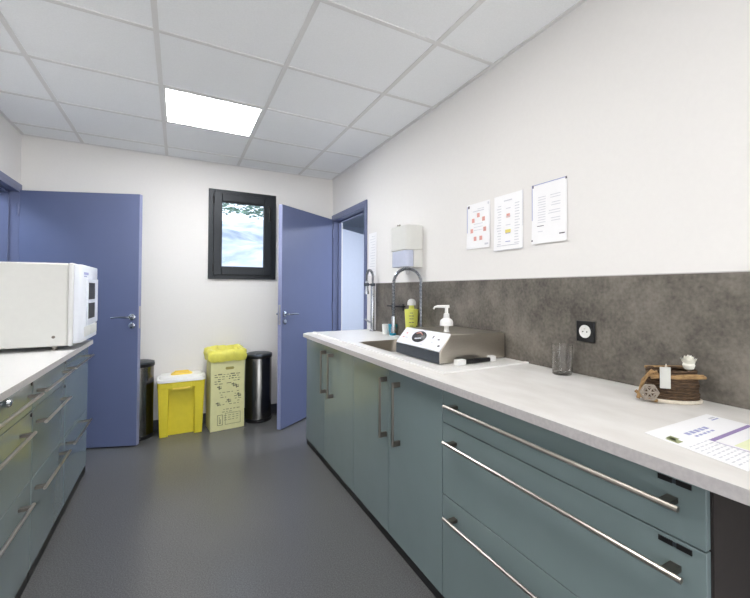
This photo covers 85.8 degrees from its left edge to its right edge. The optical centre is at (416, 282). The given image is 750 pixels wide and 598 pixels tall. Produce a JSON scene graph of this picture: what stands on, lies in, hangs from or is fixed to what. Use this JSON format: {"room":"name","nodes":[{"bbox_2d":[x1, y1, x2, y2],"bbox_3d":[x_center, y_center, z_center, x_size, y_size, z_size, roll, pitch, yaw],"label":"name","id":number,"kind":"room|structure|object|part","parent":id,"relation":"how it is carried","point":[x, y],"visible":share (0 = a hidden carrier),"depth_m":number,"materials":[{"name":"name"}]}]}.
{"room":"dental sterilization room","nodes":[
{"label":"dental sterilization room","id":0,"kind":"room"},
{"bbox_2d":[0,114,21,183],"bbox_3d":[-1.428,-0.007,0.161,0.120,2.545,6.935,1,-1,-31],"label":"wall","id":1,"kind":"structure","parent":0,"point":[10,138],"depth_m":2.98,"materials":[{"name":"paint"}]},
{"bbox_2d":[21,135,342,419],"bbox_3d":[-2.111,0.064,3.933,2.801,2.545,0.250,1,-1,-31],"label":"wall","id":2,"kind":"structure","parent":0,"point":[184,312],"depth_m":3.74,"materials":[{"name":"paint"}]},
{"bbox_2d":[153,403,276,429],"bbox_3d":[-2.047,1.289,3.797,2.561,0.090,0.012,1,-1,-31],"label":"baseboard","id":3,"kind":"structure","parent":2,"relation":"attached to","point":[273,406],"depth_m":3.81,"materials":[{"name":"grey plastic"}]},
{"bbox_2d":[208,188,275,279],"bbox_3d":[-1.780,-0.465,4.087,0.621,0.870,0.340,1,-1,-31],"label":"window","id":4,"kind":"structure","parent":2,"relation":"in","point":[241,225],"depth_m":4.00,"materials":[{"name":"metal"}]},
{"bbox_3d":[-1.742,-0.466,4.020,0.400,0.640,0.006,1,-1,-31],"label":"pane","id":5,"kind":"part","parent":4,"relation":"part of","materials":[{"name":"clear glass"}]},
{"bbox_3d":[-1.499,-0.697,4.090,0.028,0.165,0.050,1,-1,-31],"label":"handle","id":6,"kind":"part","parent":4,"relation":"part of","materials":[{"name":"black plastic"}]},
{"bbox_2d":[21,412,435,597],"bbox_3d":[-0.429,1.342,2.455,6.600,0.060,10.100,1,-1,-31],"label":"floor","id":7,"kind":"structure","parent":0,"point":[250,510],"depth_m":2.12,"materials":[{"name":"plastic"}]},
{"bbox_2d":[0,382,43,597],"bbox_3d":[-1.735,0.847,1.356,0.592,0.882,0.585,1,-1,-31],"label":"base cabinet","id":8,"kind":"object","parent":7,"relation":"on","point":[16,434],"visible":0.96,"depth_m":1.56,"materials":[{"name":"teal laminate"}]},
{"bbox_3d":[-1.464,0.432,1.432,0.032,0.032,0.032,1,-1,-31],"label":"lock knob","id":9,"kind":"part","parent":8,"relation":"part of","materials":[{"name":"silver metal"}]},
{"bbox_3d":[-1.527,1.044,1.476,0.018,0.384,0.582,1,-1,-31],"label":"drawer","id":10,"kind":"part","parent":8,"relation":"part of","materials":[{"name":"teal laminate"}]},
{"bbox_3d":[-1.526,0.700,1.483,0.018,0.298,0.582,1,-1,-31],"label":"drawer","id":11,"kind":"part","parent":8,"relation":"part of","materials":[{"name":"teal laminate"}]},
{"bbox_3d":[-1.526,0.481,1.487,0.018,0.131,0.582,1,-1,-31],"label":"drawer","id":12,"kind":"part","parent":8,"relation":"part of","materials":[{"name":"teal laminate"}]},
{"bbox_3d":[-1.464,0.908,1.464,0.013,0.012,0.436,1,-1,-31],"label":"handle","id":13,"kind":"part","parent":8,"relation":"part of","materials":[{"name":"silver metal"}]},
{"bbox_3d":[-1.463,0.615,1.470,0.013,0.012,0.436,1,-1,-31],"label":"handle","id":14,"kind":"part","parent":8,"relation":"part of","materials":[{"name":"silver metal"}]},
{"bbox_3d":[-1.486,0.478,1.511,0.013,0.012,0.526,1,-1,-31],"label":"handle","id":15,"kind":"part","parent":8,"relation":"part of","materials":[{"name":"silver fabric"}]},
{"bbox_3d":[-1.575,0.911,1.616,0.039,0.012,0.024,1,-1,-31],"label":"handle post","id":16,"kind":"part","parent":8,"relation":"part of","materials":[{"name":"silver metal"}]},
{"bbox_3d":[-1.575,0.618,1.622,0.039,0.012,0.024,1,-1,-31],"label":"handle post","id":17,"kind":"part","parent":8,"relation":"part of","materials":[{"name":"silver metal"}]},
{"bbox_3d":[-1.621,0.481,1.702,0.039,0.012,0.024,1,-1,-31],"label":"handle post","id":18,"kind":"part","parent":8,"relation":"part of","materials":[{"name":"silver metal"}]},
{"bbox_2d":[28,361,74,581],"bbox_3d":[-2.037,0.856,1.863,0.592,0.882,0.585,1,-1,-31],"label":"base cabinet","id":19,"kind":"object","parent":7,"relation":"on","point":[48,458],"visible":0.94,"depth_m":1.94,"materials":[{"name":"teal laminate"}]},
{"bbox_3d":[-1.685,0.914,1.800,0.039,0.012,0.024,1,-1,-31],"label":"handle post","id":20,"kind":"part","parent":19,"relation":"part of","materials":[{"name":"silver metal"}]},
{"bbox_3d":[-1.684,0.621,1.806,0.039,0.012,0.024,1,-1,-31],"label":"handle post","id":21,"kind":"part","parent":19,"relation":"part of","materials":[{"name":"silver metal"}]},
{"bbox_3d":[-1.684,0.483,1.808,0.039,0.012,0.024,1,-1,-31],"label":"handle post","id":22,"kind":"part","parent":19,"relation":"part of","materials":[{"name":"silver metal"}]},
{"bbox_3d":[-1.829,1.054,1.983,0.018,0.384,0.582,1,-1,-31],"label":"drawer","id":23,"kind":"part","parent":19,"relation":"part of","materials":[{"name":"teal laminate"}]},
{"bbox_3d":[-1.828,0.709,1.990,0.018,0.298,0.582,1,-1,-31],"label":"drawer","id":24,"kind":"part","parent":19,"relation":"part of","materials":[{"name":"teal laminate"}]},
{"bbox_3d":[-1.827,0.490,1.994,0.018,0.131,0.582,1,-1,-31],"label":"drawer","id":25,"kind":"part","parent":19,"relation":"part of","materials":[{"name":"teal laminate"}]},
{"bbox_3d":[-1.778,0.918,1.992,0.013,0.012,0.486,1,-1,-31],"label":"handle","id":26,"kind":"part","parent":19,"relation":"part of","materials":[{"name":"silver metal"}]},
{"bbox_3d":[-1.777,0.625,1.998,0.013,0.012,0.486,1,-1,-31],"label":"handle","id":27,"kind":"part","parent":19,"relation":"part of","materials":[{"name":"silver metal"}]},
{"bbox_3d":[-1.787,0.487,2.018,0.013,0.012,0.526,1,-1,-31],"label":"handle","id":28,"kind":"part","parent":19,"relation":"part of","materials":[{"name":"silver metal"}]},
{"bbox_2d":[62,347,94,515],"bbox_3d":[-2.355,0.866,2.399,0.592,0.882,0.652,1,-1,-31],"label":"base cabinet","id":29,"kind":"object","parent":7,"relation":"on","point":[75,423],"visible":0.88,"depth_m":2.48,"materials":[{"name":"teal laminate"}]},
{"bbox_2d":[0,340,92,401],"bbox_3d":[-1.909,0.396,1.640,0.572,0.028,2.442,1,-1,-31],"label":"countertop","id":30,"kind":"structure","parent":29,"relation":"on","point":[19,367],"depth_m":1.94,"materials":[{"name":"white laminate"}]},
{"bbox_2d":[0,261,97,349],"bbox_3d":[-2.370,0.142,2.464,0.586,0.509,0.549,1,-1,-31],"label":"microwave","id":31,"kind":"object","parent":30,"relation":"on","point":[53,305],"visible":1,"depth_m":2.30,"materials":[{"name":"metal"}]},
{"bbox_3d":[-2.144,0.130,2.605,0.038,0.467,0.538,1,-1,-31],"label":"panel","id":32,"kind":"part","parent":31,"relation":"part of","materials":[{"name":"white plastic"}]},
{"bbox_3d":[-2.127,0.182,2.624,0.002,0.098,0.210,1,-1,-31],"label":"pane","id":33,"kind":"part","parent":31,"relation":"part of","materials":[{"name":"black glass"}]},
{"bbox_3d":[-2.126,0.056,2.627,0.002,0.106,0.210,1,-1,-31],"label":"pane","id":34,"kind":"part","parent":31,"relation":"part of","materials":[{"name":"black glass"}]},
{"bbox_3d":[-2.146,1.063,2.517,0.018,0.384,0.644,1,-1,-31],"label":"drawer","id":35,"kind":"part","parent":29,"relation":"part of","materials":[{"name":"teal laminate"}]},
{"bbox_3d":[-2.145,0.651,2.525,0.018,0.433,0.644,1,-1,-31],"label":"drawer","id":36,"kind":"part","parent":29,"relation":"part of","materials":[{"name":"teal laminate"}]},
{"bbox_3d":[-2.089,0.927,2.517,0.013,0.012,0.510,1,-1,-31],"label":"handle","id":37,"kind":"part","parent":29,"relation":"part of","materials":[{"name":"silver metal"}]},
{"bbox_3d":[-2.097,0.497,2.540,0.013,0.012,0.555,1,-1,-31],"label":"handle","id":38,"kind":"part","parent":29,"relation":"part of","materials":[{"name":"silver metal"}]},
{"bbox_2d":[139,359,154,440],"bbox_3d":[-2.391,0.998,3.443,0.248,0.657,0.241,0,-1,17],"label":"pedal bin","id":39,"kind":"object","parent":7,"relation":"on","point":[146,431],"visible":0.44,"depth_m":3.40,"materials":[{"name":"black metal"}]},
{"bbox_3d":[-2.394,0.682,3.451,0.238,0.025,0.238,1,-1,-31],"label":"lid","id":40,"kind":"part","parent":39,"relation":"part of","materials":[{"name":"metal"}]},
{"bbox_2d":[156,370,205,437],"bbox_3d":[-2.111,1.059,3.598,0.379,0.542,0.282,1,-1,-31],"label":"bin","id":41,"kind":"object","parent":7,"relation":"on","point":[180,392],"visible":1,"depth_m":3.52,"materials":[{"name":"yellow plastic"}]},
{"bbox_3d":[-2.111,0.843,3.603,0.379,0.045,0.280,1,-1,-31],"label":"lid","id":42,"kind":"part","parent":41,"relation":"part of","materials":[{"name":"white plastic"}]},
{"bbox_2d":[203,344,246,431],"bbox_3d":[-1.783,0.963,3.739,0.340,0.741,0.277,1,-1,-37],"label":"box","id":43,"kind":"object","parent":7,"relation":"on","point":[225,376],"visible":1,"depth_m":3.65,"materials":[{"name":"yellow cardboard"}]},
{"bbox_2d":[215,372,240,425],"bbox_3d":[-1.717,1.056,3.649,0.225,0.461,0.001,1,-1,-37],"label":"print","id":44,"kind":"object","parent":43,"relation":"attached to","point":[227,384],"depth_m":3.65},
{"bbox_2d":[244,351,271,422],"bbox_3d":[-1.549,1.009,3.928,0.258,0.657,0.252,0,-1,16],"label":"pedal bin","id":45,"kind":"object","parent":7,"relation":"on","point":[258,364],"visible":0.94,"depth_m":3.83,"materials":[{"name":"black metal"}]},
{"bbox_3d":[-1.551,0.693,3.934,0.250,0.025,0.250,1,-1,-31],"label":"lid","id":46,"kind":"part","parent":45,"relation":"part of","materials":[{"name":"metal"}]},
{"bbox_2d":[306,339,353,498],"bbox_3d":[-0.431,0.881,3.009,0.596,0.882,1.039,1,-1,-31],"label":"base cabinet","id":47,"kind":"object","parent":7,"relation":"on","point":[330,371],"visible":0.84,"depth_m":2.76,"materials":[{"name":"teal laminate"}]},
{"bbox_3d":[-0.784,0.867,3.122,0.018,0.825,0.471,1,-1,-31],"label":"door","id":48,"kind":"part","parent":47,"relation":"part of","materials":[{"name":"teal laminate"}]},
{"bbox_3d":[-0.689,0.643,2.876,0.012,0.303,0.013,1,-1,-31],"label":"handle","id":49,"kind":"part","parent":47,"relation":"part of","materials":[{"name":"silver metal"}]},
{"bbox_3d":[-0.609,0.640,2.742,0.012,0.303,0.013,1,-1,-31],"label":"handle","id":50,"kind":"part","parent":47,"relation":"part of","materials":[{"name":"silver metal"}]},
{"bbox_3d":[-0.519,0.859,2.678,0.018,0.825,0.556,1,-1,-31],"label":"door","id":51,"kind":"part","parent":47,"relation":"part of","materials":[{"name":"teal laminate"}]},
{"bbox_2d":[353,356,442,597],"bbox_3d":[0.077,0.872,2.152,0.596,0.869,0.951,1,-1,-31],"label":"base cabinet","id":52,"kind":"object","parent":7,"relation":"on","point":[398,463],"visible":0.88,"depth_m":1.90,"materials":[{"name":"teal laminate"}]},
{"bbox_3d":[-0.255,0.851,2.233,0.018,0.825,0.470,1,-1,-31],"label":"door","id":53,"kind":"part","parent":52,"relation":"part of","materials":[{"name":"teal laminate"}]},
{"bbox_3d":[-0.188,0.632,2.033,0.012,0.303,0.013,1,-1,-31],"label":"handle","id":54,"kind":"part","parent":52,"relation":"part of","materials":[{"name":"silver metal"}]},
{"bbox_3d":[-0.172,0.772,2.039,0.039,0.024,0.012,1,-1,-31],"label":"handle post","id":55,"kind":"part","parent":52,"relation":"part of","materials":[{"name":"silver metal"}]},
{"bbox_3d":[-0.172,0.493,2.045,0.039,0.024,0.012,1,-1,-31],"label":"handle post","id":56,"kind":"part","parent":52,"relation":"part of","materials":[{"name":"silver metal"}]},
{"bbox_3d":[-0.115,0.630,1.911,0.012,0.303,0.013,1,-1,-31],"label":"handle","id":57,"kind":"part","parent":52,"relation":"part of","materials":[{"name":"silver metal"}]},
{"bbox_3d":[-0.099,0.491,1.923,0.039,0.024,0.012,1,-1,-31],"label":"handle post","id":58,"kind":"part","parent":52,"relation":"part of","materials":[{"name":"silver metal"}]},
{"bbox_3d":[-0.100,0.770,1.917,0.039,0.024,0.012,1,-1,-31],"label":"handle post","id":59,"kind":"part","parent":52,"relation":"part of","materials":[{"name":"silver metal"}]},
{"bbox_3d":[-0.012,0.844,1.824,0.018,0.825,0.474,1,-1,-31],"label":"door","id":60,"kind":"part","parent":52,"relation":"part of","materials":[{"name":"teal laminate"}]},
{"bbox_2d":[303,332,749,505],"bbox_3d":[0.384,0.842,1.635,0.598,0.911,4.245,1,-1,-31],"label":"countertop","id":61,"kind":"structure","parent":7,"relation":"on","point":[608,416],"depth_m":1.19,"materials":[{"name":"white laminate"}]},
{"bbox_2d":[364,269,375,330],"bbox_3d":[-0.394,0.150,3.379,0.099,0.527,0.158,0,-1,-7],"label":"kitchen faucet","id":62,"kind":"object","parent":61,"relation":"on","point":[366,284],"visible":1,"depth_m":3.40,"materials":[{"name":"silver metal"}]},
{"bbox_2d":[391,267,422,332],"bbox_3d":[-0.065,0.148,2.675,0.239,0.504,0.104,1,-1,-31],"label":"kitchen faucet","id":63,"kind":"object","parent":61,"relation":"on","point":[393,326],"visible":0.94,"depth_m":2.64,"materials":[{"name":"silver metal"}]},
{"bbox_2d":[313,329,528,373],"bbox_3d":[-0.161,0.469,2.636,0.498,0.144,1.910,1,-1,-31],"label":"sink","id":64,"kind":"object","parent":61,"relation":"in","point":[375,341],"visible":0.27,"depth_m":2.32,"materials":[{"name":"white plastic"}]},
{"bbox_2d":[358,339,397,351],"bbox_3d":[-0.138,0.468,2.551,0.318,0.142,0.508,1,-1,-31],"label":"basin","id":65,"kind":"object","parent":64,"relation":"in","point":[389,345],"depth_m":2.77,"materials":[{"name":"silver metal"}]},
{"bbox_2d":[382,324,388,334],"bbox_3d":[-0.246,0.370,3.177,0.062,0.080,0.062,1,-1,-31],"label":"tumbler","id":66,"kind":"object","parent":64,"relation":"on","point":[385,330],"visible":0.92,"depth_m":3.15,"materials":[{"name":"white plastic"}]},
{"bbox_2d":[388,324,396,335],"bbox_3d":[-0.187,0.366,3.111,0.074,0.085,0.074,1,-1,-31],"label":"tumbler","id":67,"kind":"object","parent":64,"relation":"on","point":[389,325],"visible":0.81,"depth_m":3.09,"materials":[{"name":"teal plastic"}]},
{"bbox_2d":[405,299,417,328],"bbox_3d":[-0.037,0.260,2.826,0.100,0.288,0.096,1,-1,-31],"label":"soap bottle","id":68,"kind":"object","parent":64,"relation":"on","point":[411,314],"visible":0.77,"depth_m":2.80,"materials":[{"name":"plastic"}]},
{"bbox_2d":[396,326,504,363],"bbox_3d":[0.169,0.321,2.156,0.410,0.140,0.427,1,-1,-31],"label":"heat sealer","id":69,"kind":"object","parent":64,"relation":"on","point":[431,344],"visible":0.98,"depth_m":2.00,"materials":[{"name":"metal"}]},
{"bbox_3d":[0.023,0.288,2.070,0.069,0.080,0.423,1,-1,-31],"label":"control panel","id":70,"kind":"part","parent":69,"relation":"part of","materials":[{"name":"white plastic"}]},
{"bbox_2d":[433,305,452,331],"bbox_3d":[0.139,0.182,2.040,0.096,0.136,0.068,-1,-1,38],"label":"pump dispenser","id":71,"kind":"object","parent":69,"relation":"on","point":[445,321],"visible":1,"depth_m":2.02,"materials":[{"name":"white plastic"}]},
{"bbox_2d":[454,355,495,365],"bbox_3d":[0.281,0.373,1.923,0.235,0.028,0.034,1,-1,-31],"label":"handpiece","id":72,"kind":"object","parent":64,"relation":"on","point":[491,358],"visible":1,"depth_m":1.91,"materials":[{"name":"black plastic"}]},
{"bbox_2d":[552,343,572,375],"bbox_3d":[0.617,0.326,1.705,0.085,0.125,0.085,1,-1,-31],"label":"drinking glass","id":73,"kind":"object","parent":61,"relation":"on","point":[562,353],"visible":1,"depth_m":1.67,"materials":[{"name":"clear glass"}]},
{"bbox_2d":[634,355,706,404],"bbox_3d":[0.807,0.305,1.296,0.201,0.150,0.112,0,-1,8],"label":"basket","id":74,"kind":"object","parent":61,"relation":"on","point":[668,384],"visible":1,"depth_m":1.25,"materials":[{"name":"wicker"}]},
{"bbox_3d":[0.735,0.326,1.280,0.076,0.103,0.024,-1,-1,36],"label":"twig handle","id":75,"kind":"part","parent":74,"relation":"part of","materials":[{"name":"brown wood"}]},
{"bbox_3d":[0.821,0.375,1.295,0.175,0.012,0.106,0,-1,20],"label":"rope trim","id":76,"kind":"part","parent":74,"relation":"part of","materials":[{"name":"beige fabric"}]},
{"bbox_2d":[680,355,696,370],"bbox_3d":[0.867,0.256,1.275,0.044,0.053,0.047,0,-1,0],"label":"flower","id":77,"kind":"object","parent":74,"relation":"on","point":[688,364],"depth_m":1.27,"materials":[{"name":"white plant"}]},
{"bbox_2d":[644,414,749,470],"bbox_3d":[0.737,0.373,0.970,0.343,0.001,0.225,1,-1,-31],"label":"document","id":78,"kind":"object","parent":61,"relation":"on","point":[695,434],"visible":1,"depth_m":0.97,"materials":[{"name":"paper"}]},
{"bbox_2d":[666,417,749,465],"bbox_3d":[0.739,0.373,0.966,0.310,0.001,0.180,1,-1,-31],"label":"print","id":79,"kind":"object","parent":78,"relation":"on","point":[695,435],"depth_m":0.96,"materials":[{"name":"white paper"}]},
{"bbox_2d":[710,425,749,452],"bbox_3d":[0.842,0.370,0.867,0.227,0.001,0.292,1,-1,-31],"label":"document","id":80,"kind":"object","parent":61,"relation":"on","point":[739,438],"visible":1,"depth_m":0.95,"materials":[{"name":"paper"}]},
{"bbox_2d":[441,390,749,597],"bbox_3d":[0.563,0.851,1.336,0.596,0.882,0.948,1,-1,-31],"label":"base cabinet","id":81,"kind":"object","parent":7,"relation":"on","point":[530,510],"visible":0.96,"depth_m":1.09,"materials":[{"name":"teal laminate"}]},
{"bbox_3d":[0.130,0.619,1.534,0.039,0.012,0.024,1,-1,-31],"label":"handle post","id":82,"kind":"part","parent":81,"relation":"part of","materials":[{"name":"silver metal"}]},
{"bbox_3d":[0.131,0.907,1.525,0.039,0.012,0.024,1,-1,-31],"label":"handle post","id":83,"kind":"part","parent":81,"relation":"part of","materials":[{"name":"silver metal"}]},
{"bbox_3d":[0.134,0.478,1.531,0.039,0.012,0.024,1,-1,-31],"label":"handle post","id":84,"kind":"part","parent":81,"relation":"part of","materials":[{"name":"silver metal"}]},
{"bbox_3d":[0.318,0.900,1.175,0.013,0.012,0.853,1,-1,-31],"label":"handle","id":85,"kind":"part","parent":81,"relation":"part of","materials":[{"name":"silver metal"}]},
{"bbox_3d":[0.351,1.043,1.209,0.018,0.404,0.940,1,-1,-31],"label":"drawer","id":86,"kind":"part","parent":81,"relation":"part of","materials":[{"name":"teal laminate"}]},
{"bbox_3d":[0.318,0.472,1.184,0.013,0.012,0.845,1,-1,-31],"label":"handle","id":87,"kind":"part","parent":81,"relation":"part of","materials":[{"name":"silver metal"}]},
{"bbox_3d":[0.318,0.613,1.182,0.013,0.012,0.857,1,-1,-31],"label":"handle","id":88,"kind":"part","parent":81,"relation":"part of","materials":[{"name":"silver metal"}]},
{"bbox_3d":[0.352,0.486,1.220,0.018,0.132,0.940,1,-1,-31],"label":"drawer","id":89,"kind":"part","parent":81,"relation":"part of","materials":[{"name":"teal laminate"}]},
{"bbox_3d":[0.535,0.466,0.856,0.039,0.012,0.024,1,-1,-31],"label":"handle post","id":90,"kind":"part","parent":81,"relation":"part of","materials":[{"name":"silver metal"}]},
{"bbox_3d":[0.537,0.607,0.849,0.039,0.012,0.024,1,-1,-31],"label":"handle post","id":91,"kind":"part","parent":81,"relation":"part of","materials":[{"name":"silver metal"}]},
{"bbox_3d":[0.831,0.827,0.946,0.533,0.847,0.004,1,-1,-31],"label":"panel","id":92,"kind":"part","parent":81,"relation":"part of","materials":[{"name":"black laminate"}]},
{"bbox_2d":[0,0,586,179],"bbox_3d":[-0.273,-1.274,0.870,2.561,0.121,6.935,1,-1,-31],"label":"ceiling","id":93,"kind":"structure","parent":0,"point":[333,82],"depth_m":2.21,"materials":[{"name":"tile"}]},
{"bbox_2d":[163,87,262,136],"bbox_3d":[-1.441,-1.188,2.834,0.576,0.021,0.576,1,-1,-31],"label":"recessed light","id":94,"kind":"object","parent":93,"relation":"in","point":[184,108],"visible":0.83,"depth_m":2.81,"materials":[{"name":"white plastic"}]},
{"bbox_2d":[343,214,363,227],"bbox_3d":[-0.035,-1.145,5.700,2.665,0.060,5.000,1,-1,-31],"label":"ceiling","id":95,"kind":"structure","parent":0,"point":[358,221],"depth_m":7.29,"materials":[{"name":"paint"}]},
{"bbox_2d":[343,226,363,234],"bbox_3d":[-0.064,0.079,5.661,2.725,2.590,5.000,1,-1,-31],"label":"wall","id":96,"kind":"structure","parent":0,"point":[359,230],"depth_m":7.80,"materials":[{"name":"paint"}]},
{"bbox_2d":[342,229,363,329],"bbox_3d":[-0.825,0.346,5.339,0.040,2.020,0.930,0,-1,19],"label":"door","id":97,"kind":"structure","parent":96,"relation":"in","point":[353,242],"depth_m":5.24,"materials":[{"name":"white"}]},
{"bbox_2d":[333,0,749,329],"bbox_3d":[0.854,0.024,1.516,0.068,2.545,6.935,1,-1,-31],"label":"wall","id":98,"kind":"structure","parent":0,"point":[643,106],"depth_m":1.65,"materials":[{"name":"paint"}]},
{"bbox_2d":[276,199,367,429],"bbox_3d":[-0.964,0.293,3.892,0.781,2.090,0.955,1,-1,-31],"label":"door","id":99,"kind":"structure","parent":98,"relation":"in","point":[309,244],"depth_m":3.88,"materials":[{"name":"blue metal"}]},
{"bbox_3d":[-1.238,0.292,3.619,0.020,0.180,0.003,0,-1,20],"label":"latch plate","id":100,"kind":"part","parent":99,"relation":"part of","materials":[{"name":"metal"}]},
{"bbox_3d":[-1.156,0.291,3.693,0.062,0.052,0.157,0,-1,21],"label":"handle","id":101,"kind":"part","parent":99,"relation":"part of","materials":[{"name":"silver metal"}]},
{"bbox_3d":[-0.668,0.297,4.068,0.092,2.090,0.955,1,-1,-31],"label":"frame","id":102,"kind":"part","parent":99,"relation":"part of","materials":[{"name":"blue metal"}]},
{"bbox_2d":[368,232,376,275],"bbox_3d":[-0.393,-0.247,3.546,0.007,0.380,0.160,1,-1,-31],"label":"poster","id":103,"kind":"object","parent":98,"relation":"attached to","point":[373,236],"visible":0.92,"depth_m":3.54,"materials":[{"name":"paper"}]},
{"bbox_2d":[391,224,422,273],"bbox_3d":[-0.080,-0.229,2.900,0.130,0.340,0.260,1,-1,-31],"label":"dispenser","id":104,"kind":"object","parent":98,"relation":"attached to","point":[406,240],"visible":0.9,"depth_m":2.81,"materials":[{"name":"white plastic"}]},
{"bbox_3d":[-0.054,-0.164,2.914,0.070,0.120,0.252,1,-1,-31],"label":"plate","id":105,"kind":"part","parent":104,"relation":"part of","materials":[{"name":"white plastic"}]},
{"bbox_2d":[466,199,489,249],"bbox_3d":[0.349,-0.326,2.299,0.007,0.262,0.205,1,-1,-31],"label":"poster","id":106,"kind":"object","parent":98,"relation":"attached to","point":[478,214],"visible":1,"depth_m":2.29,"materials":[{"name":"paper"}]},
{"bbox_2d":[494,190,522,250],"bbox_3d":[0.473,-0.315,2.089,0.008,0.293,0.212,1,-1,-31],"label":"poster","id":107,"kind":"object","parent":98,"relation":"attached to","point":[508,208],"visible":1,"depth_m":2.08,"materials":[{"name":"paper"}]},
{"bbox_2d":[531,176,566,244],"bbox_3d":[0.610,-0.327,1.860,0.007,0.285,0.204,1,-1,-31],"label":"poster","id":108,"kind":"object","parent":98,"relation":"attached to","point":[549,199],"visible":1,"depth_m":1.85,"materials":[{"name":"paper"}]},
{"bbox_2d":[375,271,749,409],"bbox_3d":[0.685,0.181,1.718,0.012,0.414,4.060,1,-1,-31],"label":"backsplash","id":109,"kind":"structure","parent":98,"relation":"attached to","point":[640,320],"depth_m":1.56,"materials":[{"name":"grey stone"}]},
{"bbox_2d":[387,303,404,310],"bbox_3d":[-0.162,0.190,3.099,0.035,0.050,0.240,1,-1,-31],"label":"wall rail","id":110,"kind":"object","parent":109,"relation":"attached to","point":[402,306],"visible":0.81,"depth_m":3.04,"materials":[{"name":"black metal"}]},
{"bbox_2d":[576,320,594,342],"bbox_3d":[0.699,0.204,1.667,0.016,0.086,0.086,1,-1,-31],"label":"wall socket","id":111,"kind":"object","parent":109,"relation":"attached to","point":[585,330],"visible":1,"depth_m":1.66,"materials":[{"name":"black plastic"}]},
{"bbox_3d":[-3.397,0.007,2.286,1.094,2.590,2.600,1,-1,-31],"label":"wall","id":112,"kind":"structure","parent":0,"visible":0},
{"bbox_2d":[0,171,142,447],"bbox_3d":[-2.600,0.271,2.920,0.959,2.090,0.955,1,-1,-31],"label":"door","id":113,"kind":"structure","parent":112,"relation":"in","point":[101,231],"depth_m":3.21,"materials":[{"name":"blue wood"}]},
{"bbox_3d":[-2.949,0.266,2.713,0.148,2.090,0.955,1,-1,-31],"label":"frame","id":114,"kind":"part","parent":113,"relation":"part of","materials":[{"name":"blue metal"}]},
{"bbox_3d":[-2.337,0.279,3.191,0.166,0.052,0.062,1,-1,-31],"label":"handle","id":115,"kind":"part","parent":113,"relation":"part of","materials":[{"name":"silver metal"}]},
{"bbox_3d":[-2.255,0.283,3.266,0.003,0.180,0.020,0,-1,-9],"label":"latch plate","id":116,"kind":"part","parent":113,"relation":"part of","materials":[{"name":"metal"}]}
]}

